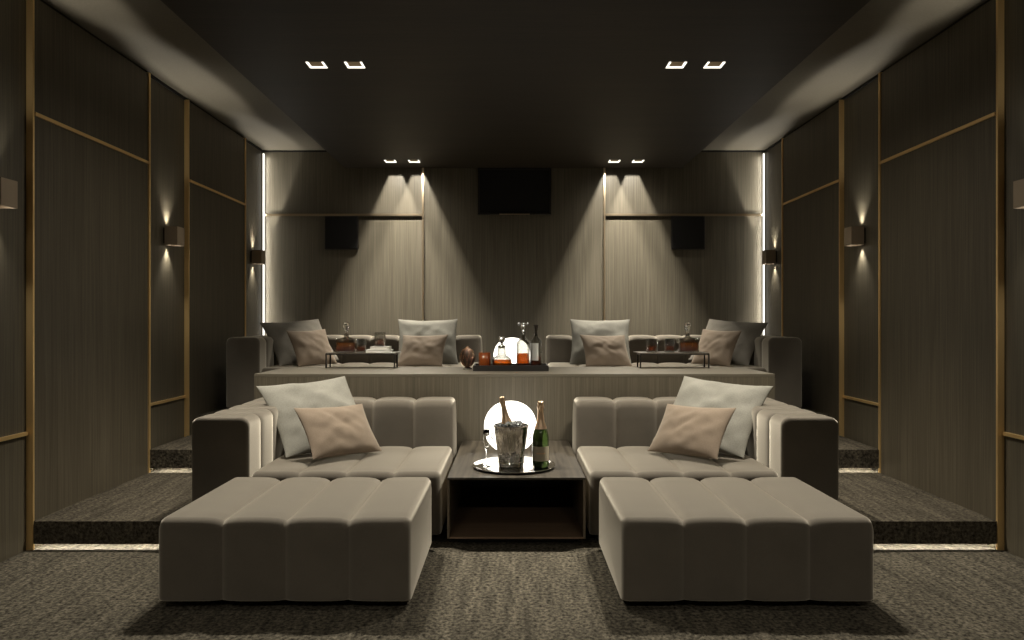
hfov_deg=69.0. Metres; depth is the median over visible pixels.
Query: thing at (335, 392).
throw pillow
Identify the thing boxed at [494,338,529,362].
globe lamp
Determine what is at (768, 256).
wall sconce
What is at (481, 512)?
shelf
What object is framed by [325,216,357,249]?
wall speaker
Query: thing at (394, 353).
tray table
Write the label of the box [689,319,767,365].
throw pillow
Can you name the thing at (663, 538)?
ottoman
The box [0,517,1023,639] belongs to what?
floor
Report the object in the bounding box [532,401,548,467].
champagne bottle
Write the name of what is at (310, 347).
throw pillow
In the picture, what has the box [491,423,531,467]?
ice bucket
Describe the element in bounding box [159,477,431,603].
ottoman
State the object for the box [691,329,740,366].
throw pillow
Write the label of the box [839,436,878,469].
step
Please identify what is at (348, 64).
recessed light
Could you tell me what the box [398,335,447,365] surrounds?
throw pillow
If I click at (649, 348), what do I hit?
tumbler
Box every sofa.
[192,397,456,540]
[226,335,481,407]
[545,335,801,407]
[572,397,838,540]
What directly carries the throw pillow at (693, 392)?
on the sofa at (611, 438)
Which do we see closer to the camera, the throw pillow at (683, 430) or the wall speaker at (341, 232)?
the throw pillow at (683, 430)
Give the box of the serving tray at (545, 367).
[473,363,548,370]
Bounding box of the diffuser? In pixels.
[263,153,264,334]
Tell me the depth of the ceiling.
5.45 m
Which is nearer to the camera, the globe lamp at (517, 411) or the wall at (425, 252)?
the globe lamp at (517, 411)
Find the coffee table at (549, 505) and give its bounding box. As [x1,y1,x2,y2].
[447,441,585,541]
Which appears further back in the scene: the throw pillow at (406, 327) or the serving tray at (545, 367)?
the throw pillow at (406, 327)
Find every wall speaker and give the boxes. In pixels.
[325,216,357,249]
[671,216,704,249]
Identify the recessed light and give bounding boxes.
[306,62,326,67]
[344,62,364,67]
[384,160,396,162]
[408,160,419,162]
[608,160,619,162]
[632,160,643,162]
[666,62,686,67]
[704,62,724,67]
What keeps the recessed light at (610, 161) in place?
in the ceiling
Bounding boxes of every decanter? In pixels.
[335,322,356,352]
[492,335,511,365]
[516,322,529,365]
[676,322,698,351]
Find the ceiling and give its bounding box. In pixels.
[43,0,986,167]
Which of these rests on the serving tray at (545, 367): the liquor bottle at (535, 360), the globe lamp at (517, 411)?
the liquor bottle at (535, 360)
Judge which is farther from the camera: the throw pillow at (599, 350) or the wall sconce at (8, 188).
the throw pillow at (599, 350)
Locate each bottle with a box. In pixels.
[499,396,511,424]
[530,325,541,365]
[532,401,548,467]
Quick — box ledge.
[254,367,774,452]
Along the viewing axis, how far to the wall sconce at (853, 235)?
6.34 m
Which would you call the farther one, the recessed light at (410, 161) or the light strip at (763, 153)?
the light strip at (763, 153)
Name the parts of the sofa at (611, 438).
backrest, seat, arm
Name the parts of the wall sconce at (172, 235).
plate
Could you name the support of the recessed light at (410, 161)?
in the ceiling
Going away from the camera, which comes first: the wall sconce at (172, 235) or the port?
the wall sconce at (172, 235)
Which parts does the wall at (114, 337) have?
brass trim, brass trim, wall panel, brass trim, brass trim, brass trim, brass trim, wall panel, brass trim, brass trim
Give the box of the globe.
[460,346,474,369]
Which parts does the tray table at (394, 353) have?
frame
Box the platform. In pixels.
[199,406,828,416]
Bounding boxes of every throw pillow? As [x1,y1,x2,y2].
[256,376,355,457]
[259,319,338,365]
[287,329,336,366]
[294,404,381,458]
[398,319,457,363]
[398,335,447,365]
[570,319,631,364]
[580,335,631,365]
[648,404,735,458]
[652,376,772,457]
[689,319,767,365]
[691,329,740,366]
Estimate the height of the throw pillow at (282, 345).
0.470 m
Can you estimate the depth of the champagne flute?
4.95 m
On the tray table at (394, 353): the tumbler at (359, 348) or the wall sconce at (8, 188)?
the tumbler at (359, 348)
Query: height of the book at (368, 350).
0.024 m
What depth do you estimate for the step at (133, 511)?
4.73 m
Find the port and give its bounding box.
[478,168,550,214]
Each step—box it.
[34,470,191,543]
[150,434,191,469]
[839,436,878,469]
[839,470,996,543]
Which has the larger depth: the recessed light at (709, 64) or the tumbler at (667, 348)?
the tumbler at (667, 348)
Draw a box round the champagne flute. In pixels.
[482,429,490,466]
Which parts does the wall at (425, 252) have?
brass trim, brass trim, brass trim, brass trim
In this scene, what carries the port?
attached to the wall at (425, 252)
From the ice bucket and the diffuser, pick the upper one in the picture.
the diffuser
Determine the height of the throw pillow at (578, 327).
0.470 m
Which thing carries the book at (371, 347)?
on the book at (368, 350)
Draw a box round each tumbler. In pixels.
[356,339,366,352]
[374,332,385,344]
[479,352,490,365]
[646,339,657,350]
[664,339,674,351]
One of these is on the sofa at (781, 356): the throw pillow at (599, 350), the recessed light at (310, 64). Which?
the throw pillow at (599, 350)
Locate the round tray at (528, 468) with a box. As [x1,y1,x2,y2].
[472,457,555,473]
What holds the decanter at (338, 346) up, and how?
on the tray table at (394, 353)
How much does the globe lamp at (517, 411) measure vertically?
0.384 m
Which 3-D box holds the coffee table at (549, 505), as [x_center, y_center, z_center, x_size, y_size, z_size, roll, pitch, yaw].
[0.027,1.195,5.340,0.860,0.430,1.420,0,0,0]
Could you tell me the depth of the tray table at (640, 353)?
6.79 m
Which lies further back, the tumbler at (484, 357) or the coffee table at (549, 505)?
the tumbler at (484, 357)
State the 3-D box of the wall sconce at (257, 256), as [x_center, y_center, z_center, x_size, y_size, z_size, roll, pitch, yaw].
[-2.913,-0.720,8.540,0.125,0.156,0.140,0,0,0]
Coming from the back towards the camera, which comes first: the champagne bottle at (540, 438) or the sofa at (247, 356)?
the sofa at (247, 356)
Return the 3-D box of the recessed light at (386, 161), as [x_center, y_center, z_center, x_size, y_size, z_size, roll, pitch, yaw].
[-1.385,-1.858,8.485,0.124,0.104,0.124,0,0,0]
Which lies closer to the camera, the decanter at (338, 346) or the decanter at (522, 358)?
the decanter at (522, 358)
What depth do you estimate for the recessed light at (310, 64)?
5.34 m
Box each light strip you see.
[262,153,264,334]
[763,153,764,334]
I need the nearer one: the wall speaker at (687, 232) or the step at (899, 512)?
the step at (899, 512)
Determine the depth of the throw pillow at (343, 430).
5.14 m
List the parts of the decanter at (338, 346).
glass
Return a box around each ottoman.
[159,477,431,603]
[599,477,872,603]
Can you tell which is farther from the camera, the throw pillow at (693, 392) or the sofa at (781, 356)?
the sofa at (781, 356)
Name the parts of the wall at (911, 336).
brass trim, brass trim, wall panel, brass trim, brass trim, brass trim, brass trim, wall panel, brass trim, brass trim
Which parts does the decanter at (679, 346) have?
glass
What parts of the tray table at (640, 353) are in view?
frame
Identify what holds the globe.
on the ledge
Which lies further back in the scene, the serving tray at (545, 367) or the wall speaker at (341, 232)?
the wall speaker at (341, 232)
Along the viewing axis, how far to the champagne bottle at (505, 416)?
4.95 m
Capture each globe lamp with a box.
[484,401,535,449]
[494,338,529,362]
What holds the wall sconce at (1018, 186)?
attached to the wall at (911, 336)
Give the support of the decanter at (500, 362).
on the serving tray at (545, 367)
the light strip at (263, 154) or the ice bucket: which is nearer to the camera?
the ice bucket
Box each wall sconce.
[0,177,17,208]
[163,226,184,245]
[251,250,264,263]
[762,250,776,263]
[844,226,864,245]
[1013,179,1023,208]
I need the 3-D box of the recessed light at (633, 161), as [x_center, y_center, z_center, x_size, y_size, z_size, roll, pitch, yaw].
[1.435,-1.858,8.485,0.124,0.104,0.124,0,0,0]
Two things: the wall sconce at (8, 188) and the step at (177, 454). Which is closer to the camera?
the wall sconce at (8, 188)
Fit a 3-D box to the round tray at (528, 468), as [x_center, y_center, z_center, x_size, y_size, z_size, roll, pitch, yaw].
[0.013,0.970,4.970,0.556,0.019,0.556,0,0,0]
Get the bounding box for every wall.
[0,0,262,561]
[262,150,764,362]
[764,0,1023,558]
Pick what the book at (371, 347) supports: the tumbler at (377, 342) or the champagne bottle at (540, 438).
the tumbler at (377, 342)
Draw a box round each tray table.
[325,351,400,367]
[633,351,709,367]
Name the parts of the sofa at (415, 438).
arm, seat, backrest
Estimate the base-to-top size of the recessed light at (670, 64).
0.104 m
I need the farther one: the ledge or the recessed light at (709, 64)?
the ledge
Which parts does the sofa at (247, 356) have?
arm, seat, backrest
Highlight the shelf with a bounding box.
[449,487,582,538]
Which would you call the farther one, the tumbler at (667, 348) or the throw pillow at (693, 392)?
the tumbler at (667, 348)
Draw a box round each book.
[366,349,393,352]
[370,346,390,349]
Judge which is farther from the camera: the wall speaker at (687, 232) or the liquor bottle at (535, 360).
the wall speaker at (687, 232)
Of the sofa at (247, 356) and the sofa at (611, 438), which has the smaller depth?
the sofa at (611, 438)
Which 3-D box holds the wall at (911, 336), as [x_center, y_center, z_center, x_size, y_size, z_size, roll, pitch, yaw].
[3.042,-0.305,3.340,0.147,3.430,11.080,0,0,0]
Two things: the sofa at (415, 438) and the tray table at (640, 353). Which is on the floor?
the sofa at (415, 438)
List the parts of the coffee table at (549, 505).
panel, panel, panel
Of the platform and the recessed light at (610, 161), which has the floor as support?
the platform
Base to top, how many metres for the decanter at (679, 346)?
0.282 m
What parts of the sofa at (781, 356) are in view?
backrest, seat, arm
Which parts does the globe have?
glass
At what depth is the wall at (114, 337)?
5.35 m

